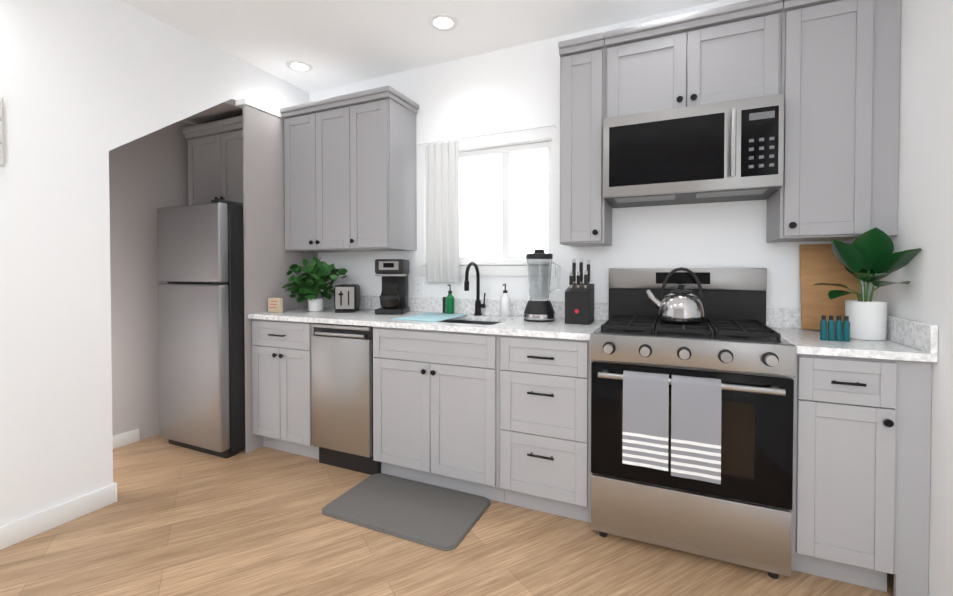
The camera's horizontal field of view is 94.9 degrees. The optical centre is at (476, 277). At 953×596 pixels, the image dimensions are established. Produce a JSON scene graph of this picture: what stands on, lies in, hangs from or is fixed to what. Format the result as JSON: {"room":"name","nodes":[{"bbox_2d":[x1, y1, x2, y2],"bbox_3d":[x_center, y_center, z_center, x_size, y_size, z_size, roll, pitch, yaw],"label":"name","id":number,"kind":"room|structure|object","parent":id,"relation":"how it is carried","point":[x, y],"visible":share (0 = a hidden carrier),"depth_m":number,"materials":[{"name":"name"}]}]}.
{"room":"kitchen","nodes":[
{"label":"kitchen","id":0,"kind":"room"},
{"bbox_2d":[0,0,308,525],"bbox_3d":[-2.315,-0.132,1.566,0.120,2.660,4.400,0,1,24],"label":"wall","id":1,"kind":"structure","parent":0,"point":[86,86],"depth_m":2.14,"materials":[{"name":"white paint"}]},
{"bbox_2d":[0,98,3,165],"bbox_3d":[-2.186,-0.633,1.667,0.023,0.296,0.545,0,1,24],"label":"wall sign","id":2,"kind":"object","parent":1,"relation":"attached to","point":[1,136],"visible":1,"depth_m":1.91,"materials":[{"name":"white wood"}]},
{"bbox_2d":[0,482,116,549],"bbox_3d":[-2.591,1.158,0.964,0.133,0.100,3.038,0,1,24],"label":"baseboard","id":3,"kind":"structure","parent":1,"relation":"attached to","point":[20,530],"depth_m":2.09,"materials":[{"name":"white wood"}]},
{"bbox_2d":[235,98,283,118],"bbox_3d":[-1.443,-1.213,3.212,0.095,0.106,0.644,0,1,24],"label":"trim","id":4,"kind":"structure","parent":1,"relation":"attached to","point":[271,110],"depth_m":3.01,"materials":[{"name":"white wood"}]},
{"bbox_2d":[109,103,242,439],"bbox_3d":[-2.712,-0.136,1.829,0.820,2.660,4.550,0,1,24],"label":"wall","id":5,"kind":"structure","parent":0,"point":[148,175],"depth_m":3.16,"materials":[{"name":"grey paint"}]},
{"bbox_2d":[113,428,139,448],"bbox_3d":[-3.171,1.154,1.524,0.013,0.090,3.580,0,1,24],"label":"baseboard","id":6,"kind":"structure","parent":5,"relation":"attached to","point":[126,438],"depth_m":3.08,"materials":[{"name":"white wood"}]},
{"bbox_2d":[120,0,719,92],"bbox_3d":[-1.020,-1.502,0.974,4.590,0.100,4.670,0,1,24],"label":"ceiling","id":7,"kind":"structure","parent":0,"point":[333,43],"depth_m":2.58,"materials":[{"name":"white paint"}]},
{"bbox_2d":[286,60,312,71],"bbox_3d":[-1.241,-1.481,3.067,0.176,0.008,0.176,0,1,24],"label":"recessed light","id":8,"kind":"object","parent":7,"relation":"in","point":[299,66],"visible":1,"depth_m":3.06,"materials":[{"name":"white plastic"}]},
{"bbox_2d":[428,13,458,30],"bbox_3d":[-0.191,-1.473,2.526,0.176,0.008,0.176,0,1,24],"label":"recessed light","id":9,"kind":"object","parent":7,"relation":"in","point":[443,21],"visible":1,"depth_m":2.52,"materials":[{"name":"white plastic"}]},
{"bbox_2d":[0,434,893,595],"bbox_3d":[-1.020,1.257,1.018,4.590,0.100,4.670,0,1,24],"label":"floor","id":10,"kind":"structure","parent":0,"point":[174,520],"depth_m":1.90,"materials":[{"name":"brown wood"}]},
{"bbox_2d":[157,199,244,458],"bbox_3d":[-1.775,0.332,3.250,0.650,1.680,0.740,0,1,24],"label":"fridge","id":11,"kind":"object","parent":10,"relation":"on","point":[201,340],"visible":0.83,"depth_m":2.88,"materials":[{"name":"silver metal"}]},
{"bbox_2d":[243,104,317,452],"bbox_3d":[-1.414,0.007,3.218,0.020,2.330,0.645,0,1,24],"label":"panel","id":12,"kind":"object","parent":10,"relation":"on","point":[269,260],"visible":0.57,"depth_m":3.03,"materials":[{"name":"grey paint"}]},
{"bbox_2d":[252,319,318,458],"bbox_3d":[-1.158,0.723,3.111,0.541,0.903,0.650,0,1,24],"label":"base cabinet","id":13,"kind":"object","parent":10,"relation":"on","point":[281,385],"visible":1,"depth_m":2.84,"materials":[{"name":"grey paint"}]},
{"bbox_2d":[311,323,380,474],"bbox_3d":[-0.699,0.728,2.910,0.456,0.898,0.624,0,1,24],"label":"dishwasher","id":14,"kind":"object","parent":10,"relation":"on","point":[342,389],"visible":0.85,"depth_m":2.63,"materials":[{"name":"silver metal"}]},
{"bbox_2d":[322,473,489,550],"bbox_3d":[-0.357,1.179,2.267,0.765,0.014,0.475,0,1,24],"label":"mat","id":15,"kind":"object","parent":10,"relation":"on","point":[437,517],"visible":0.94,"depth_m":2.22,"materials":[{"name":"grey rubber"}]},
{"bbox_2d":[373,319,503,501],"bbox_3d":[-0.131,0.730,2.649,0.790,0.903,0.643,0,1,24],"label":"base cabinet","id":16,"kind":"object","parent":10,"relation":"on","point":[435,408],"visible":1,"depth_m":2.37,"materials":[{"name":"grey paint"}]},
{"bbox_2d":[248,294,937,362],"bbox_3d":[0.164,0.213,2.512,3.436,0.130,0.635,0,1,24],"label":"countertop","id":17,"kind":"structure","parent":16,"relation":"on","point":[909,340],"depth_m":2.23,"materials":[{"name":"stone"}]},
{"bbox_2d":[268,298,282,312],"bbox_3d":[-1.397,0.189,3.041,0.110,0.100,0.036,0,1,24],"label":"decor","id":18,"kind":"object","parent":17,"relation":"on","point":[275,305],"visible":1,"depth_m":3.02,"materials":[{"name":"beige"}]},
{"bbox_2d":[282,257,346,311],"bbox_3d":[-1.139,0.041,3.131,0.507,0.393,0.336,0,1,24],"label":"plant","id":19,"kind":"object","parent":17,"relation":"on","point":[316,278],"visible":1,"depth_m":3.09,"materials":[{"name":"green plant"}]},
{"bbox_2d":[334,284,359,312],"bbox_3d":[-0.919,0.142,3.113,0.150,0.192,0.260,0,1,-8],"label":"toaster","id":20,"kind":"object","parent":17,"relation":"on","point":[346,298],"visible":1,"depth_m":3.01,"materials":[{"name":"black plastic"}]},
{"bbox_2d":[375,259,409,314],"bbox_3d":[-0.569,0.057,2.991,0.197,0.365,0.232,0,1,2],"label":"coffee maker","id":21,"kind":"object","parent":17,"relation":"on","point":[393,296],"visible":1,"depth_m":2.90,"materials":[{"name":"black plastic"}]},
{"bbox_2d":[392,313,467,321],"bbox_3d":[-0.277,0.241,2.707,0.297,0.006,0.420,0,1,24],"label":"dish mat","id":22,"kind":"object","parent":17,"relation":"on","point":[432,317],"visible":1,"depth_m":2.65,"materials":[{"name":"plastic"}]},
{"bbox_2d":[443,297,445,312],"bbox_3d":[-0.198,0.189,2.997,0.080,0.116,0.008,0,1,24],"label":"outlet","id":23,"kind":"object","parent":17,"relation":"attached to","point":[444,304],"visible":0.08,"depth_m":3.00,"materials":[{"name":"black plastic"}]},
{"bbox_2d":[446,284,454,313],"bbox_3d":[-0.175,0.142,2.901,0.060,0.200,0.060,0,1,24],"label":"soap bottle","id":24,"kind":"object","parent":17,"relation":"on","point":[450,303],"visible":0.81,"depth_m":2.88,"materials":[{"name":"green plastic"}]},
{"bbox_2d":[439,319,500,324],"bbox_3d":[-0.130,0.390,2.643,0.680,0.222,0.430,0,1,24],"label":"sink basin","id":25,"kind":"object","parent":17,"relation":"in","point":[470,322],"depth_m":2.83,"materials":[{"name":"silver metal"}]},
{"bbox_2d":[464,262,485,314],"bbox_3d":[-0.008,0.070,2.769,0.087,0.346,0.214,0,1,24],"label":"faucet","id":26,"kind":"object","parent":17,"relation":"on","point":[478,305],"visible":1,"depth_m":2.83,"materials":[{"name":"black metal"}]},
{"bbox_2d":[500,284,510,316],"bbox_3d":[0.180,0.139,2.739,0.068,0.210,0.070,0,1,24],"label":"soap dispenser","id":27,"kind":"object","parent":17,"relation":"on","point":[505,306],"visible":1,"depth_m":2.71,"materials":[{"name":"white plastic"}]},
{"bbox_2d":[523,249,559,321],"bbox_3d":[0.378,0.041,2.534,0.216,0.412,0.187,0,1,24],"label":"blender","id":28,"kind":"object","parent":17,"relation":"on","point":[539,306],"visible":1,"depth_m":2.48,"materials":[{"name":"clear glass"}]},
{"bbox_2d":[565,259,593,324],"bbox_3d":[0.576,0.070,2.438,0.130,0.357,0.171,0,1,24],"label":"knife block","id":29,"kind":"object","parent":17,"relation":"on","point":[579,301],"visible":1,"depth_m":2.38,"materials":[{"name":"black plastic"}]},
{"bbox_2d":[799,243,859,330],"bbox_3d":[1.701,0.044,2.109,0.230,0.417,0.075,0,1,24],"label":"cutting board","id":30,"kind":"object","parent":17,"relation":"on","point":[820,263],"visible":0.54,"depth_m":2.12,"materials":[{"name":"brown wood"}]},
{"bbox_2d":[820,315,849,341],"bbox_3d":[1.479,0.207,1.806,0.098,0.103,0.022,0,1,24],"label":"bottles","id":31,"kind":"object","parent":17,"relation":"on","point":[835,331],"visible":0.98,"depth_m":1.80,"materials":[{"name":"teal plastic"}]},
{"bbox_2d":[814,227,921,340],"bbox_3d":[1.594,0.027,1.826,0.304,0.462,0.448,0,1,24],"label":"plant","id":32,"kind":"object","parent":17,"relation":"on","point":[867,256],"visible":0.96,"depth_m":1.80,"materials":[{"name":"green plant"}]},
{"bbox_2d":[499,335,591,522],"bbox_3d":[0.438,0.734,2.387,0.459,0.903,0.650,0,1,24],"label":"drawers","id":33,"kind":"object","parent":10,"relation":"on","point":[544,424],"visible":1,"depth_m":2.12,"materials":[{"name":"grey paint"}]},
{"bbox_2d":[590,268,796,578],"bbox_3d":[0.978,0.571,2.078,0.762,1.238,0.730,0,1,24],"label":"stove","id":34,"kind":"object","parent":10,"relation":"on","point":[741,514],"visible":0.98,"depth_m":1.82,"materials":[{"name":"silver metal"}]},
{"bbox_2d":[622,371,668,470],"bbox_3d":[0.701,0.584,1.814,0.175,0.382,0.063,0,1,24],"label":"hanging towel","id":35,"kind":"object","parent":34,"relation":"hanging from","point":[645,435],"visible":1,"depth_m":1.79,"materials":[{"name":"grey fabric"}]},
{"bbox_2d":[646,267,705,323],"bbox_3d":[0.956,0.080,2.107,0.264,0.263,0.208,0,1,24],"label":"kettle","id":36,"kind":"object","parent":34,"relation":"on","point":[681,305],"visible":0.98,"depth_m":2.04,"materials":[{"name":"silver metal"}]},
{"bbox_2d":[671,375,721,483],"bbox_3d":[0.869,0.592,1.737,0.175,0.397,0.063,0,1,24],"label":"hanging towel","id":37,"kind":"object","parent":34,"relation":"hanging from","point":[695,428],"visible":1,"depth_m":1.71,"materials":[{"name":"grey fabric"}]},
{"bbox_2d":[791,354,931,595],"bbox_3d":[1.540,0.742,1.888,0.406,0.903,0.650,0,1,24],"label":"base cabinet","id":38,"kind":"object","parent":10,"relation":"on","point":[861,468],"visible":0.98,"depth_m":1.62,"materials":[{"name":"grey paint"}]},
{"bbox_2d":[309,0,865,308],"bbox_3d":[0.286,-0.152,2.885,3.770,2.660,0.150,0,1,24],"label":"wall","id":39,"kind":"structure","parent":0,"point":[511,88],"depth_m":2.73,"materials":[{"name":"white paint"}]},
{"bbox_2d":[182,115,242,205],"bbox_3d":[-1.764,-0.836,3.415,0.788,0.610,0.552,0,1,24],"label":"upper cabinet","id":40,"kind":"object","parent":39,"relation":"attached to","point":[215,160],"visible":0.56,"depth_m":3.21,"materials":[{"name":"grey paint"}]},
{"bbox_2d":[280,86,418,252],"bbox_3d":[-0.911,-0.710,3.133,0.953,1.027,0.365,0,1,24],"label":"upper cabinet","id":41,"kind":"object","parent":39,"relation":"attached to","point":[350,171],"visible":1,"depth_m":2.98,"materials":[{"name":"grey paint"}]},
{"bbox_2d":[414,279,423,295],"bbox_3d":[-0.412,0.069,3.117,0.080,0.116,0.008,0,1,24],"label":"outlet","id":42,"kind":"object","parent":39,"relation":"attached to","point":[418,287],"visible":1,"depth_m":3.11,"materials":[{"name":"white plastic"}]},
{"bbox_2d":[420,141,555,275],"bbox_3d":[0.073,-0.443,2.959,0.976,0.859,0.178,0,1,24],"label":"window","id":43,"kind":"structure","parent":39,"relation":"in","point":[480,207],"depth_m":2.94,"materials":[{"name":"white glass"}]},
{"bbox_2d":[416,124,555,281],"bbox_3d":[0.034,-0.453,2.868,0.980,0.961,0.078,0,1,24],"label":"sheer curtain","id":44,"kind":"object","parent":43,"relation":"hanging from","point":[442,207],"visible":1,"depth_m":2.97,"materials":[{"name":"white fabric"}]},
{"bbox_2d":[558,32,611,246],"bbox_3d":[0.614,-0.719,2.441,0.235,1.067,0.365,0,1,24],"label":"upper cabinet","id":45,"kind":"object","parent":39,"relation":"attached to","point":[585,214],"visible":0.9,"depth_m":2.31,"materials":[{"name":"grey paint"}]},
{"bbox_2d":[604,0,782,117],"bbox_3d":[1.068,-1.026,2.230,0.760,0.447,0.365,0,1,24],"label":"upper cabinet","id":46,"kind":"object","parent":39,"relation":"attached to","point":[730,52],"visible":0.94,"depth_m":2.07,"materials":[{"name":"grey paint"}]},
{"bbox_2d":[603,94,783,207],"bbox_3d":[1.050,-0.597,2.197,0.754,0.399,0.452,0,1,24],"label":"microwave","id":47,"kind":"object","parent":46,"relation":"attached to","point":[729,151],"visible":1,"depth_m":2.03,"materials":[{"name":"grey metal"}]},
{"bbox_2d":[766,0,900,241],"bbox_3d":[1.600,-0.712,1.994,0.404,1.067,0.365,0,1,24],"label":"upper cabinet","id":48,"kind":"object","parent":39,"relation":"attached to","point":[840,75],"visible":0.92,"depth_m":1.86,"materials":[{"name":"grey paint"}]},
{"bbox_2d":[868,0,952,595],"bbox_3d":[1.009,-0.108,0.060,0.120,2.660,4.400,0,1,24],"label":"wall","id":49,"kind":"structure","parent":0,"point":[925,203],"depth_m":1.55,"materials":[{"name":"white paint"}]}
]}

